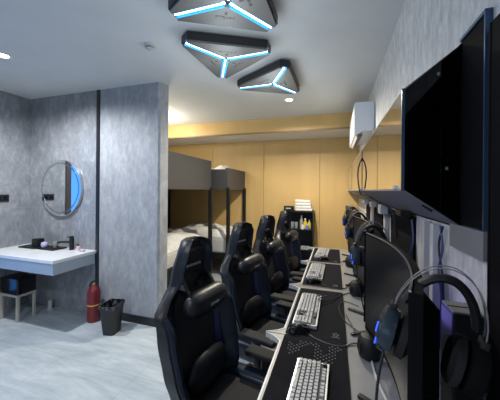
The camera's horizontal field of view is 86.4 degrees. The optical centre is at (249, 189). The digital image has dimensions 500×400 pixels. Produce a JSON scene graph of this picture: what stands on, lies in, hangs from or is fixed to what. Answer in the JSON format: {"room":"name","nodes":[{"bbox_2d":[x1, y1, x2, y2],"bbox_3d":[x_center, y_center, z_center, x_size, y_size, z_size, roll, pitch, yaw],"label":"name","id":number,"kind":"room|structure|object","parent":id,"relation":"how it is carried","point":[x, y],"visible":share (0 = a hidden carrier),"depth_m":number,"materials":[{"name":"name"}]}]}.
{"room":"gaming room","nodes":[
{"label":"gaming room","id":0,"kind":"room"},
{"bbox_2d":[0,91,29,310],"bbox_3d":[-3.299,0.136,2.496,0.120,2.670,7.750,0,0,18],"label":"wall","id":1,"kind":"structure","parent":0,"point":[14,109],"depth_m":3.34,"materials":[{"name":"grey stone"}]},
{"bbox_2d":[0,195,8,201],"bbox_3d":[-2.999,0.099,3.213,0.014,0.086,0.150,0,0,18],"label":"wall socket","id":2,"kind":"object","parent":1,"relation":"attached to","point":[3,198],"visible":1,"depth_m":3.23,"materials":[{"name":"black plastic"}]},
{"bbox_2d":[29,82,168,326],"bbox_3d":[-1.925,0.148,3.257,2.035,2.670,0.144,0,0,18],"label":"wall","id":3,"kind":"structure","parent":0,"point":[133,204],"depth_m":3.09,"materials":[{"name":"concrete"}]},
{"bbox_2d":[0,244,95,275],"bbox_3d":[-2.446,0.782,3.087,1.155,0.154,0.518,0,0,18],"label":"countertop","id":4,"kind":"structure","parent":3,"relation":"attached to","point":[45,262],"depth_m":2.86,"materials":[{"name":"white stone"}]},
{"bbox_2d":[19,249,61,255],"bbox_3d":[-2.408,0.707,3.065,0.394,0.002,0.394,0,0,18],"label":"basin","id":5,"kind":"object","parent":4,"relation":"in","point":[32,252],"depth_m":3.01,"materials":[{"name":"white ceramic"}]},
{"bbox_2d":[18,244,66,250],"bbox_3d":[-2.537,0.700,3.253,0.583,0.016,0.181,0,0,18],"label":"tray","id":6,"kind":"object","parent":4,"relation":"on","point":[49,247],"visible":0.77,"depth_m":3.20,"materials":[{"name":"black plastic"}]},
{"bbox_2d":[32,238,43,246],"bbox_3d":[-2.627,0.646,3.298,0.100,0.090,0.085,0,0,18],"label":"tissue box","id":7,"kind":"object","parent":6,"relation":"on","point":[36,241],"visible":0.89,"depth_m":3.26,"materials":[{"name":"black plastic"}]},
{"bbox_2d":[41,242,47,247],"bbox_3d":[-2.485,0.659,3.216,0.072,0.066,0.072,0,0,18],"label":"jar","id":8,"kind":"object","parent":6,"relation":"on","point":[43,244],"visible":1,"depth_m":3.19,"materials":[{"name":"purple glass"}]},
{"bbox_2d":[53,241,57,247],"bbox_3d":[-2.346,0.656,3.208,0.056,0.075,0.056,0,0,18],"label":"drinking glass","id":9,"kind":"object","parent":6,"relation":"on","point":[55,245],"visible":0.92,"depth_m":3.19,"materials":[{"name":"grey"}]},
{"bbox_2d":[57,236,73,249],"bbox_3d":[-2.175,0.629,3.134,0.174,0.164,0.075,0,0,-23],"label":"faucet","id":10,"kind":"object","parent":4,"relation":"on","point":[71,239],"visible":1,"depth_m":3.15,"materials":[{"name":"black metal"}]},
{"bbox_2d":[40,160,83,215],"bbox_3d":[-2.354,-0.025,3.314,0.704,0.704,0.033,0,0,18],"label":"wall mirror","id":11,"kind":"object","parent":3,"relation":"attached to","point":[61,183],"visible":1,"depth_m":3.29,"materials":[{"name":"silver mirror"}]},
{"bbox_2d":[95,90,99,285],"bbox_3d":[-1.791,0.149,3.200,0.045,2.670,0.112,0,0,18],"label":"trim","id":12,"kind":"structure","parent":3,"relation":"attached to","point":[98,91],"depth_m":3.15,"materials":[{"name":"black metal"}]},
{"bbox_2d":[0,261,252,399],"bbox_3d":[-1.252,1.539,1.776,4.540,0.100,7.930,0,0,18],"label":"floor","id":13,"kind":"structure","parent":0,"point":[54,354],"depth_m":2.34,"materials":[{"name":"stone"}]},
{"bbox_2d":[0,272,35,322],"bbox_3d":[-2.698,1.236,3.093,0.300,0.480,0.200,0,0,18],"label":"stool","id":14,"kind":"object","parent":13,"relation":"on","point":[16,285],"visible":1,"depth_m":3.03,"materials":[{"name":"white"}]},
{"bbox_2d":[47,299,53,309],"bbox_3d":[-2.484,1.423,3.308,0.068,0.110,0.068,0,0,18],"label":"drain pipe","id":15,"kind":"object","parent":13,"relation":"on","point":[50,307],"visible":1,"depth_m":3.29,"materials":[{"name":"grey plastic"}]},
{"bbox_2d":[87,279,100,322],"bbox_3d":[-1.775,1.242,3.024,0.139,0.486,0.138,0,0,-14],"label":"fire extinguisher","id":16,"kind":"object","parent":13,"relation":"on","point":[94,291],"visible":1,"depth_m":2.97,"materials":[{"name":"red metal"}]},
{"bbox_2d":[98,298,124,335],"bbox_3d":[-1.447,1.334,2.788,0.182,0.307,0.226,0,0,6],"label":"trash bin","id":17,"kind":"object","parent":13,"relation":"on","point":[111,311],"visible":1,"depth_m":2.71,"materials":[{"name":"black plastic"}]},
{"bbox_2d":[167,151,212,283],"bbox_3d":[-1.734,0.492,4.084,1.832,1.985,1.480,0,0,18],"label":"bunk bed","id":18,"kind":"object","parent":13,"relation":"on","point":[184,171],"visible":0.16,"depth_m":3.81,"materials":[{"name":"black metal"}]},
{"bbox_2d":[167,232,198,253],"bbox_3d":[-1.519,0.734,4.010,1.200,0.180,1.360,0,0,18],"label":"quilt","id":19,"kind":"object","parent":18,"relation":"on","point":[173,239],"visible":0.18,"depth_m":3.80,"materials":[{"name":"white fabric"}]},
{"bbox_2d":[167,168,245,258],"bbox_3d":[-1.094,0.553,5.239,1.832,1.875,0.910,0,0,18],"label":"bunk bed","id":20,"kind":"object","parent":13,"relation":"on","point":[227,179],"visible":0.39,"depth_m":4.63,"materials":[{"name":"black metal"}]},
{"bbox_2d":[170,223,232,237],"bbox_3d":[-0.876,0.734,5.169,1.200,0.191,0.800,0,0,18],"label":"quilt","id":21,"kind":"object","parent":20,"relation":"on","point":[201,229],"visible":0.68,"depth_m":4.87,"materials":[{"name":"white fabric"}]},
{"bbox_2d":[211,165,231,168],"bbox_3d":[-0.819,-0.381,5.154,1.000,0.221,0.780,0,0,18],"label":"quilt","id":22,"kind":"object","parent":20,"relation":"on","point":[219,166],"visible":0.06,"depth_m":4.87,"materials":[{"name":"white fabric"}]},
{"bbox_2d":[154,236,274,399],"bbox_3d":[-0.068,0.877,1.300,0.714,1.244,0.643,0,0,29],"label":"gaming chair","id":23,"kind":"object","parent":13,"relation":"on","point":[195,317],"visible":0.97,"depth_m":1.36,"materials":[{"name":"black leather"}]},
{"bbox_2d":[183,281,226,319],"bbox_3d":[-0.223,0.564,1.377,0.105,0.128,0.310,1,0,29],"label":"pillow","id":24,"kind":"object","parent":23,"relation":"on","point":[198,303],"depth_m":1.30,"materials":[{"name":"black leather"}]},
{"bbox_2d":[188,341,225,394],"bbox_3d":[-0.213,0.908,1.370,0.075,0.180,0.300,1,0,29],"label":"lumbar cushion","id":25,"kind":"object","parent":23,"relation":"on","point":[208,365],"depth_m":1.32,"materials":[{"name":"black leather"}]},
{"bbox_2d":[220,222,292,369],"bbox_3d":[0.161,0.879,1.948,0.714,1.244,0.643,0,0,32],"label":"gaming chair","id":26,"kind":"object","parent":13,"relation":"on","point":[244,273],"visible":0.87,"depth_m":2.01,"materials":[{"name":"black leather"}]},
{"bbox_2d":[237,253,263,275],"bbox_3d":[0.010,0.566,2.033,0.105,0.128,0.310,0,0,32],"label":"pillow","id":27,"kind":"object","parent":26,"relation":"on","point":[250,264],"depth_m":1.96,"materials":[{"name":"black leather"}]},
{"bbox_2d":[240,295,263,325],"bbox_3d":[0.019,0.910,2.025,0.075,0.180,0.300,0,0,32],"label":"lumbar cushion","id":28,"kind":"object","parent":26,"relation":"on","point":[253,308],"depth_m":1.98,"materials":[{"name":"black leather"}]},
{"bbox_2d":[252,215,302,315],"bbox_3d":[0.402,0.881,2.573,0.714,1.244,0.643,1,0,30],"label":"gaming chair","id":29,"kind":"object","parent":13,"relation":"on","point":[273,252],"visible":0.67,"depth_m":2.65,"materials":[{"name":"black leather"}]},
{"bbox_2d":[266,239,283,254],"bbox_3d":[0.248,0.568,2.652,0.105,0.128,0.310,1,0,30],"label":"pillow","id":30,"kind":"object","parent":29,"relation":"on","point":[273,247],"depth_m":2.56,"materials":[{"name":"black leather"}]},
{"bbox_2d":[269,271,282,292],"bbox_3d":[0.258,0.912,2.645,0.075,0.180,0.300,1,0,30],"label":"lumbar cushion","id":31,"kind":"object","parent":29,"relation":"on","point":[276,278],"depth_m":2.60,"materials":[{"name":"black leather"}]},
{"bbox_2d":[274,210,305,283],"bbox_3d":[0.672,0.884,3.222,0.714,1.244,0.643,1,0,30],"label":"gaming chair","id":32,"kind":"object","parent":13,"relation":"on","point":[291,242],"visible":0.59,"depth_m":3.30,"materials":[{"name":"black leather"}]},
{"bbox_2d":[285,230,297,241],"bbox_3d":[0.518,0.571,3.301,0.105,0.128,0.310,1,0,30],"label":"pillow","id":33,"kind":"object","parent":32,"relation":"on","point":[290,236],"depth_m":3.21,"materials":[{"name":"black leather"}]},
{"bbox_2d":[288,256,297,271],"bbox_3d":[0.527,0.915,3.294,0.075,0.180,0.300,1,0,30],"label":"lumbar cushion","id":34,"kind":"object","parent":32,"relation":"on","point":[293,260],"depth_m":3.25,"materials":[{"name":"black leather"}]},
{"bbox_2d":[289,210,314,267],"bbox_3d":[0.900,0.943,4.885,0.530,1.130,0.330,0,0,18],"label":"shelf unit","id":35,"kind":"object","parent":13,"relation":"on","point":[306,237],"visible":0.3,"depth_m":4.98,"materials":[{"name":"black plastic"}]},
{"bbox_2d":[284,206,293,210],"bbox_3d":[0.712,0.334,4.873,0.170,0.085,0.121,0,0,18],"label":"storage box","id":36,"kind":"object","parent":35,"relation":"on","point":[289,208],"visible":0.91,"depth_m":4.82,"materials":[{"name":"black plastic"}]},
{"bbox_2d":[295,208,312,210],"bbox_3d":[0.988,0.356,4.848,0.300,0.045,0.220,1,0,16],"label":"folded towel","id":37,"kind":"object","parent":35,"relation":"on","point":[296,209],"visible":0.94,"depth_m":4.75,"materials":[{"name":"white fabric"}]},
{"bbox_2d":[295,206,311,208],"bbox_3d":[0.981,0.309,4.851,0.290,0.050,0.220,0,0,19],"label":"folded towel","id":38,"kind":"object","parent":37,"relation":"on","point":[300,207],"visible":0.87,"depth_m":4.75,"materials":[{"name":"white fabric"}]},
{"bbox_2d":[295,202,310,205],"bbox_3d":[0.974,0.256,4.853,0.280,0.055,0.220,1,0,15],"label":"folded towel","id":39,"kind":"object","parent":38,"relation":"on","point":[296,203],"visible":0.98,"depth_m":4.75,"materials":[{"name":"white fabric"}]},
{"bbox_2d":[295,199,310,202],"bbox_3d":[0.967,0.203,4.855,0.270,0.059,0.220,0,0,17],"label":"folded towel","id":40,"kind":"object","parent":39,"relation":"on","point":[296,200],"visible":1,"depth_m":4.75,"materials":[{"name":"white fabric"}]},
{"bbox_2d":[301,245,308,249],"bbox_3d":[0.980,1.029,4.744,0.140,0.060,0.100,0,0,18],"label":"pack","id":41,"kind":"object","parent":35,"relation":"on","point":[303,247],"visible":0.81,"depth_m":4.70,"materials":[{"name":"white paper"}]},
{"bbox_2d":[267,284,365,346],"bbox_3d":[0.547,1.128,1.659,0.738,0.754,0.744,0,0,18],"label":"desk","id":42,"kind":"object","parent":13,"relation":"on","point":[357,320],"visible":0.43,"depth_m":1.60,"materials":[{"name":"grey"}]},
{"bbox_2d":[286,288,346,342],"bbox_3d":[0.431,0.750,1.668,0.305,0.004,0.680,0,0,18],"label":"mat","id":43,"kind":"object","parent":42,"relation":"on","point":[331,326],"visible":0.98,"depth_m":1.55,"materials":[{"name":"fabric"}]},
{"bbox_2d":[288,323,309,334],"bbox_3d":[0.259,0.728,1.406,0.120,0.038,0.059,1,0,-11],"label":"computer mouse","id":44,"kind":"object","parent":43,"relation":"on","point":[301,328],"visible":1,"depth_m":1.39,"materials":[{"name":"black plastic"}]},
{"bbox_2d":[292,293,321,329],"bbox_3d":[0.363,0.734,1.651,0.133,0.029,0.439,1,0,18],"label":"keyboard","id":45,"kind":"object","parent":43,"relation":"on","point":[308,309],"visible":1,"depth_m":1.59,"materials":[{"name":"white plastic"}]},
{"bbox_2d":[307,333,356,346],"bbox_3d":[0.457,0.748,1.293,0.386,0.005,0.071,0,0,22],"label":"cable","id":46,"kind":"object","parent":42,"relation":"on","point":[307,333],"visible":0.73,"depth_m":1.29,"materials":[{"name":"black plastic"}]},
{"bbox_2d":[318,292,349,300],"bbox_3d":[0.649,0.735,1.863,0.454,0.037,0.158,1,0,-12],"label":"cable","id":47,"kind":"object","parent":42,"relation":"on","point":[349,292],"visible":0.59,"depth_m":1.80,"materials":[{"name":"black plastic"}]},
{"bbox_2d":[338,301,357,330],"bbox_3d":[0.596,0.749,1.593,0.124,0.004,0.404,0,0,18],"label":"cable","id":48,"kind":"object","parent":42,"relation":"on","point":[343,301],"visible":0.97,"depth_m":1.63,"materials":[{"name":"black plastic"}]},
{"bbox_2d":[349,280,363,296],"bbox_3d":[0.769,0.707,1.920,0.106,0.100,0.106,0,0,18],"label":"speaker","id":49,"kind":"object","parent":42,"relation":"on","point":[353,285],"visible":0.85,"depth_m":1.88},
{"bbox_2d":[348,216,373,335],"bbox_3d":[0.695,0.469,1.493,0.257,0.574,0.702,0,0,18],"label":"monitor","id":50,"kind":"object","parent":42,"relation":"on","point":[358,222],"visible":0.25,"depth_m":1.65,"materials":[{"name":"black plastic"}]},
{"bbox_2d":[350,221,389,334],"bbox_3d":[0.559,0.444,1.222,0.188,0.604,0.098,1,0,12],"label":"headset","id":51,"kind":"object","parent":50,"relation":"hanging from","point":[357,256],"visible":0.62,"depth_m":1.21,"materials":[{"name":"black plastic"}]},
{"bbox_2d":[350,246,359,266],"bbox_3d":[0.488,0.306,1.237,0.036,0.098,0.098,0,0,12],"label":"ear cup","id":52,"kind":"object","parent":51,"relation":"on","point":[355,250],"depth_m":1.20,"materials":[{"name":"grey plastic"}]},
{"bbox_2d":[359,246,365,266],"bbox_3d":[0.517,0.306,1.231,0.028,0.094,0.094,0,0,12],"label":"cushion","id":53,"kind":"object","parent":51,"relation":"on","point":[362,257],"depth_m":1.20,"materials":[{"name":"black fabric"}]},
{"bbox_2d":[292,261,356,290],"bbox_3d":[0.775,1.130,2.374,0.738,0.754,0.744,0,0,18],"label":"desk","id":54,"kind":"object","parent":13,"relation":"on","point":[346,279],"visible":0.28,"depth_m":2.31,"materials":[{"name":"grey"}]},
{"bbox_2d":[302,262,342,287],"bbox_3d":[0.663,0.752,2.395,0.305,0.004,0.695,0,0,18],"label":"mat","id":55,"kind":"object","parent":54,"relation":"on","point":[332,277],"visible":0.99,"depth_m":2.28,"materials":[{"name":"fabric"}]},
{"bbox_2d":[307,278,320,283],"bbox_3d":[0.516,0.730,2.148,0.120,0.038,0.059,0,0,-5],"label":"computer mouse","id":56,"kind":"object","parent":55,"relation":"on","point":[310,280],"visible":1,"depth_m":2.13,"materials":[{"name":"black plastic"}]},
{"bbox_2d":[306,263,324,280],"bbox_3d":[0.603,0.736,2.419,0.133,0.029,0.439,1,0,19],"label":"keyboard","id":57,"kind":"object","parent":55,"relation":"on","point":[316,270],"visible":1,"depth_m":2.36,"materials":[{"name":"white plastic"}]},
{"bbox_2d":[345,256,352,266],"bbox_3d":[0.997,0.709,2.635,0.106,0.100,0.106,0,0,18],"label":"speaker","id":58,"kind":"object","parent":54,"relation":"on","point":[347,259],"visible":0.67,"depth_m":2.60},
{"bbox_2d":[344,209,360,285],"bbox_3d":[0.923,0.471,2.208,0.257,0.574,0.702,0,0,18],"label":"monitor","id":59,"kind":"object","parent":54,"relation":"on","point":[351,241],"visible":0.2,"depth_m":2.44,"materials":[{"name":"black plastic"}]},
{"bbox_2d":[345,210,368,280],"bbox_3d":[0.787,0.446,1.936,0.188,0.604,0.098,1,0,12],"label":"headset","id":60,"kind":"object","parent":59,"relation":"hanging from","point":[349,232],"visible":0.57,"depth_m":1.92,"materials":[{"name":"black plastic"}]},
{"bbox_2d":[345,226,350,238],"bbox_3d":[0.716,0.308,1.952,0.036,0.098,0.098,0,0,12],"label":"ear cup","id":61,"kind":"object","parent":60,"relation":"on","point":[348,228],"depth_m":1.92,"materials":[{"name":"grey"}]},
{"bbox_2d":[350,226,353,238],"bbox_3d":[0.745,0.308,1.945,0.028,0.094,0.094,0,0,12],"label":"ear cup","id":62,"kind":"object","parent":60,"relation":"on","point":[351,227],"depth_m":1.91,"materials":[{"name":"black fabric"}]},
{"bbox_2d":[301,247,349,264],"bbox_3d":[1.003,1.132,3.088,0.738,0.754,0.744,0,0,18],"label":"desk","id":63,"kind":"object","parent":13,"relation":"on","point":[342,251],"visible":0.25,"depth_m":3.13,"materials":[{"name":"grey"}]},
{"bbox_2d":[310,248,340,262],"bbox_3d":[0.887,0.754,3.095,0.305,0.004,0.665,0,0,18],"label":"mat","id":64,"kind":"object","parent":63,"relation":"on","point":[334,254],"visible":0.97,"depth_m":3.01,"materials":[{"name":"fabric"}]},
{"bbox_2d":[314,248,328,257],"bbox_3d":[0.850,0.738,3.128,0.133,0.029,0.439,1,0,21],"label":"keyboard","id":65,"kind":"object","parent":64,"relation":"on","point":[321,251],"visible":0.98,"depth_m":3.08,"materials":[{"name":"white plastic"}]},
{"bbox_2d":[318,256,328,260],"bbox_3d":[0.790,0.732,2.858,0.120,0.038,0.059,1,0,1],"label":"computer mouse","id":66,"kind":"object","parent":64,"relation":"on","point":[321,258],"visible":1,"depth_m":2.84,"materials":[{"name":"black plastic"}]},
{"bbox_2d":[342,205,353,261],"bbox_3d":[1.151,0.473,2.922,0.257,0.574,0.702,0,0,18],"label":"monitor","id":67,"kind":"object","parent":63,"relation":"on","point":[347,214],"visible":0.16,"depth_m":3.06,"materials":[{"name":"black plastic"}]},
{"bbox_2d":[342,205,358,252],"bbox_3d":[1.015,0.448,2.651,0.188,0.604,0.098,1,0,12],"label":"headset","id":68,"kind":"object","parent":67,"relation":"hanging from","point":[344,218],"visible":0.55,"depth_m":2.64,"materials":[{"name":"black plastic"}]},
{"bbox_2d":[342,216,346,225],"bbox_3d":[0.944,0.310,2.666,0.036,0.098,0.098,0,0,12],"label":"ear cup","id":69,"kind":"object","parent":68,"relation":"on","point":[344,219],"depth_m":2.64,"materials":[{"name":"grey plastic"}]},
{"bbox_2d":[257,331,440,399],"bbox_3d":[0.319,1.126,0.945,0.738,0.754,0.744,0,0,18],"label":"desk","id":70,"kind":"object","parent":13,"relation":"on","point":[362,378],"visible":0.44,"depth_m":1.07,"materials":[{"name":"grey"}]},
{"bbox_2d":[262,334,350,399],"bbox_3d":[0.212,0.748,0.980,0.305,0.004,0.755,0,0,18],"label":"mat","id":71,"kind":"object","parent":70,"relation":"on","point":[293,347],"visible":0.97,"depth_m":1.14,"materials":[{"name":"fabric"}]},
{"bbox_2d":[286,357,329,399],"bbox_3d":[0.197,0.732,0.927,0.133,0.029,0.439,1,0,19],"label":"keyboard","id":72,"kind":"object","parent":71,"relation":"on","point":[310,378],"visible":1,"depth_m":1.00,"materials":[{"name":"white plastic"}]},
{"bbox_2d":[287,341,340,364],"bbox_3d":[0.295,0.747,1.228,0.246,0.001,0.146,0,0,18],"label":"print","id":73,"kind":"object","parent":71,"relation":"on","point":[313,350],"depth_m":1.23,"materials":[{"name":"grey"}]},
{"bbox_2d":[357,331,381,361],"bbox_3d":[0.541,0.705,1.206,0.106,0.100,0.106,0,0,18],"label":"speaker","id":74,"kind":"object","parent":70,"relation":"on","point":[367,349],"visible":0.86,"depth_m":1.17},
{"bbox_2d":[371,361,386,399],"bbox_3d":[0.505,0.748,1.017,0.033,0.009,0.693,0,0,13],"label":"cable","id":75,"kind":"object","parent":70,"relation":"on","point":[372,363],"visible":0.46,"depth_m":1.05,"materials":[{"name":"grey plastic"}]},
{"bbox_2d":[357,232,439,399],"bbox_3d":[0.467,0.467,0.779,0.257,0.574,0.702,0,0,18],"label":"monitor","id":76,"kind":"object","parent":70,"relation":"on","point":[389,267],"visible":0.95,"depth_m":0.73,"materials":[{"name":"black plastic"}]},
{"bbox_2d":[374,265,493,399],"bbox_3d":[0.350,0.445,0.526,0.193,0.595,0.101,1,0,33],"label":"headset","id":77,"kind":"object","parent":76,"relation":"hanging from","point":[468,365],"visible":0.96,"depth_m":0.49,"materials":[{"name":"black plastic"}]},
{"bbox_2d":[375,304,400,352],"bbox_3d":[0.291,0.291,0.564,0.036,0.098,0.098,17,8,31],"label":"ear cup","id":78,"kind":"object","parent":77,"relation":"on","point":[388,328],"depth_m":0.53,"materials":[{"name":"grey plastic"}]},
{"bbox_2d":[393,311,407,359],"bbox_3d":[0.316,0.298,0.548,0.028,0.094,0.094,17,8,31],"label":"cushion","id":79,"kind":"object","parent":77,"relation":"on","point":[400,325],"depth_m":0.52,"materials":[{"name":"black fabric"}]},
{"bbox_2d":[440,332,467,386],"bbox_3d":[0.388,0.320,0.503,0.028,0.094,0.094,17,8,31],"label":"cushion","id":80,"kind":"object","parent":77,"relation":"on","point":[454,360],"depth_m":0.48,"materials":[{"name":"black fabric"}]},
{"bbox_2d":[458,339,493,398],"bbox_3d":[0.413,0.327,0.488,0.036,0.098,0.098,17,8,31],"label":"ear cup","id":81,"kind":"object","parent":77,"relation":"on","point":[476,370],"depth_m":0.46,"materials":[{"name":"black"}]},
{"bbox_2d":[441,300,483,399],"bbox_3d":[0.620,0.549,0.782,0.075,0.412,0.090,0,0,18],"label":"case","id":82,"kind":"object","parent":70,"relation":"on","point":[455,316],"visible":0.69,"depth_m":0.76,"materials":[{"name":"black plastic"}]},
{"bbox_2d":[0,0,404,125],"bbox_3d":[-1.228,-1.231,1.776,4.540,0.100,7.930,0,0,18],"label":"ceiling","id":83,"kind":"structure","parent":0,"point":[336,50],"depth_m":2.28,"materials":[{"name":"paint"}]},
{"bbox_2d":[0,52,12,58],"bbox_3d":[-2.180,-1.185,2.347,0.132,0.009,0.132,0,0,18],"label":"recessed light","id":84,"kind":"object","parent":83,"relation":"in","point":[2,55],"visible":1,"depth_m":2.36,"materials":[{"name":"white paint"}]},
{"bbox_2d":[144,42,155,50],"bbox_3d":[-0.811,-1.158,2.162,0.090,0.039,0.090,0,0,18],"label":"smoke detector","id":85,"kind":"object","parent":83,"relation":"attached to","point":[149,46],"visible":1,"depth_m":2.14,"materials":[{"name":"grey plastic"}]},
{"bbox_2d":[168,0,277,31],"bbox_3d":[-0.074,-1.123,1.588,0.600,0.095,0.693,1,0,-41],"label":"ceiling light","id":86,"kind":"object","parent":83,"relation":"attached to","point":[255,15],"visible":1,"depth_m":1.62,"materials":[{"name":"black metal"}]},
{"bbox_2d":[181,31,270,77],"bbox_3d":[-0.213,-1.124,2.275,0.693,0.095,0.600,1,0,-10],"label":"ceiling light","id":87,"kind":"object","parent":83,"relation":"attached to","point":[225,56],"visible":1,"depth_m":2.06,"materials":[{"name":"black metal"}]},
{"bbox_2d":[237,59,299,93],"bbox_3d":[0.289,-1.120,2.758,0.600,0.095,0.693,1,0,-41],"label":"ceiling light","id":88,"kind":"object","parent":83,"relation":"attached to","point":[279,76],"visible":1,"depth_m":2.63,"materials":[{"name":"black metal"}]},
{"bbox_2d":[284,98,293,101],"bbox_3d":[0.502,-1.161,3.433,0.132,0.009,0.132,0,0,18],"label":"recessed light","id":89,"kind":"object","parent":83,"relation":"in","point":[286,99],"visible":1,"depth_m":3.41,"materials":[{"name":"white paint"}]},
{"bbox_2d":[168,137,358,261],"bbox_3d":[-0.063,0.165,5.465,4.240,2.670,0.125,0,0,18],"label":"wall","id":90,"kind":"structure","parent":0,"point":[278,173],"depth_m":5.20,"materials":[{"name":"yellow wood"}]},
{"bbox_2d":[168,112,352,145],"bbox_3d":[-0.210,-1.054,4.972,4.240,0.235,0.910,0,0,18],"label":"ceiling beam","id":91,"kind":"structure","parent":90,"relation":"attached to","point":[335,125],"depth_m":4.54,"materials":[{"name":"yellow wood"}]},
{"bbox_2d":[358,0,499,399],"bbox_3d":[0.855,0.172,1.170,0.120,2.670,7.750,0,0,18],"label":"wall","id":92,"kind":"structure","parent":0,"point":[425,32],"depth_m":1.21,"materials":[{"name":"paper"}]},
{"bbox_2d":[347,165,365,199],"bbox_3d":[1.654,-0.171,4.175,0.190,0.610,1.201,0,0,18],"label":"case","id":93,"kind":"object","parent":92,"relation":"attached to","point":[350,168],"visible":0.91,"depth_m":3.95,"materials":[{"name":"beige wood"}]},
{"bbox_2d":[350,101,374,148],"bbox_3d":[1.375,-0.762,3.316,0.200,0.373,0.950,0,0,18],"label":"air conditioner","id":94,"kind":"object","parent":92,"relation":"attached to","point":[362,119],"visible":0.99,"depth_m":2.88,"materials":[{"name":"white plastic"}]},
{"bbox_2d":[354,134,361,147],"bbox_3d":[1.326,-0.613,3.331,0.066,0.040,0.840,0,0,18],"label":"outlet","id":95,"kind":"object","parent":94,"relation":"attached to","point":[357,138],"depth_m":3.13,"materials":[{"name":"grey plastic"}]},
{"bbox_2d":[352,150,379,203],"bbox_3d":[1.247,-0.174,2.898,0.190,0.610,1.361,0,0,18],"label":"case","id":96,"kind":"object","parent":92,"relation":"attached to","point":[355,164],"visible":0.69,"depth_m":2.72,"materials":[{"name":"black"}]},
{"bbox_2d":[369,201,376,206],"bbox_3d":[1.184,0.137,2.561,0.050,0.050,0.130,0,0,18],"label":"junction box","id":97,"kind":"object","parent":96,"relation":"attached to","point":[371,203],"visible":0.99,"depth_m":2.50,"materials":[{"name":"grey plastic"}]},
{"bbox_2d":[366,204,370,220],"bbox_3d":[1.425,0.451,3.186,0.013,0.617,0.500,0,0,18],"label":"board","id":98,"kind":"object","parent":92,"relation":"attached to","point":[368,208],"visible":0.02,"depth_m":3.19,"materials":[{"name":"black"}]},
{"bbox_2d":[371,207,373,223],"bbox_3d":[1.308,0.449,2.846,0.029,0.619,0.060,0,0,18],"label":"cable conduit","id":99,"kind":"object","parent":92,"relation":"attached to","point":[372,208],"visible":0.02,"depth_m":2.82,"materials":[{"name":"grey plastic"}]},
{"bbox_2d":[374,204,382,237],"bbox_3d":[1.212,0.449,2.519,0.013,0.617,0.500,0,0,18],"label":"board","id":100,"kind":"object","parent":92,"relation":"attached to","point":[378,217],"visible":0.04,"depth_m":2.51,"materials":[{"name":"black"}]},
{"bbox_2d":[383,208,388,239],"bbox_3d":[1.065,0.447,2.084,0.029,0.619,0.070,0,0,18],"label":"cable conduit","id":101,"kind":"object","parent":92,"relation":"attached to","point":[385,216],"visible":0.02,"depth_m":2.05,"materials":[{"name":"grey plastic"}]},
{"bbox_2d":[391,209,415,261],"bbox_3d":[0.932,0.447,1.643,0.013,0.617,0.580,0,0,18],"label":"board","id":102,"kind":"object","parent":92,"relation":"attached to","point":[403,240],"visible":0.29,"depth_m":1.54,"materials":[{"name":"black plastic"}]},
{"bbox_2d":[422,221,431,296],"bbox_3d":[0.770,0.444,1.160,0.029,0.619,0.018,0,0,18],"label":"cable conduit","id":103,"kind":"object","parent":92,"relation":"attached to","point":[426,224],"visible":0.46,"depth_m":1.15,"materials":[{"name":"grey plastic"}]},
{"bbox_2d":[362,7,492,261],"bbox_3d":[0.788,-0.148,1.462,0.190,0.681,1.525,0,0,18],"label":"television","id":104,"kind":"object","parent":92,"relation":"attached to","point":[427,156],"visible":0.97,"depth_m":0.88,"materials":[{"name":"black"}]},
{"bbox_2d":[357,157,396,237],"bbox_3d":[0.933,-0.093,1.988,0.209,0.804,0.526,0,0,18],"label":"cable","id":105,"kind":"object","parent":104,"relation":"hanging from","point":[389,207],"visible":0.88,"depth_m":1.92,"materials":[{"name":"black plastic"}]},
{"bbox_2d":[378,204,387,213],"bbox_3d":[1.016,0.146,2.037,0.050,0.070,0.130,0,0,18],"label":"junction box","id":106,"kind":"object","parent":104,"relation":"attached to","point":[382,209],"visible":0.78,"depth_m":1.98,"materials":[{"name":"grey plastic"}]},
{"bbox_2d":[395,209,410,216],"bbox_3d":[0.825,0.124,1.437,0.050,0.030,0.130,0,0,18],"label":"junction box","id":107,"kind":"object","parent":104,"relation":"attached to","point":[402,213],"visible":1,"depth_m":1.38,"materials":[{"name":"black plastic"}]},
{"bbox_2d":[408,219,413,253],"bbox_3d":[0.834,0.402,1.452,0.016,0.512,0.332,1,0,15],"label":"cable","id":108,"kind":"object","parent":104,"relation":"hanging from","point":[411,219],"visible":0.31,"depth_m":1.30,"materials":[{"name":"blue plastic"}]},
{"bbox_2d":[437,225,443,342],"bbox_3d":[0.721,0.371,1.007,0.008,0.472,0.047,0,0,18],"label":"cable","id":109,"kind":"object","parent":104,"relation":"hanging from","point":[440,227],"visible":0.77,"depth_m":1.00,"materials":[{"name":"blue plastic"}]},
{"bbox_2d":[438,226,444,299],"bbox_3d":[0.719,0.370,1.000,0.008,0.472,0.062,0,0,18],"label":"cable","id":110,"kind":"object","parent":104,"relation":"hanging from","point":[442,228],"visible":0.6,"depth_m":1.00,"materials":[{"name":"black plastic"}]},
{"bbox_2d":[429,223,440,381],"bbox_3d":[0.740,0.444,1.064,0.029,0.619,0.040,0,0,18],"label":"cable conduit","id":111,"kind":"object","parent":92,"relation":"attached to","point":[434,290],"visible":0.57,"depth_m":1.05,"materials":[{"name":"grey plastic"}]},
{"bbox_2d":[486,13,499,399],"bbox_3d":[0.549,0.158,0.441,0.017,1.190,0.534,0,0,18],"label":"divider","id":112,"kind":"object","parent":92,"relation":"attached to","point":[493,230],"visible":1,"depth_m":0.67,"materials":[{"name":"black"}]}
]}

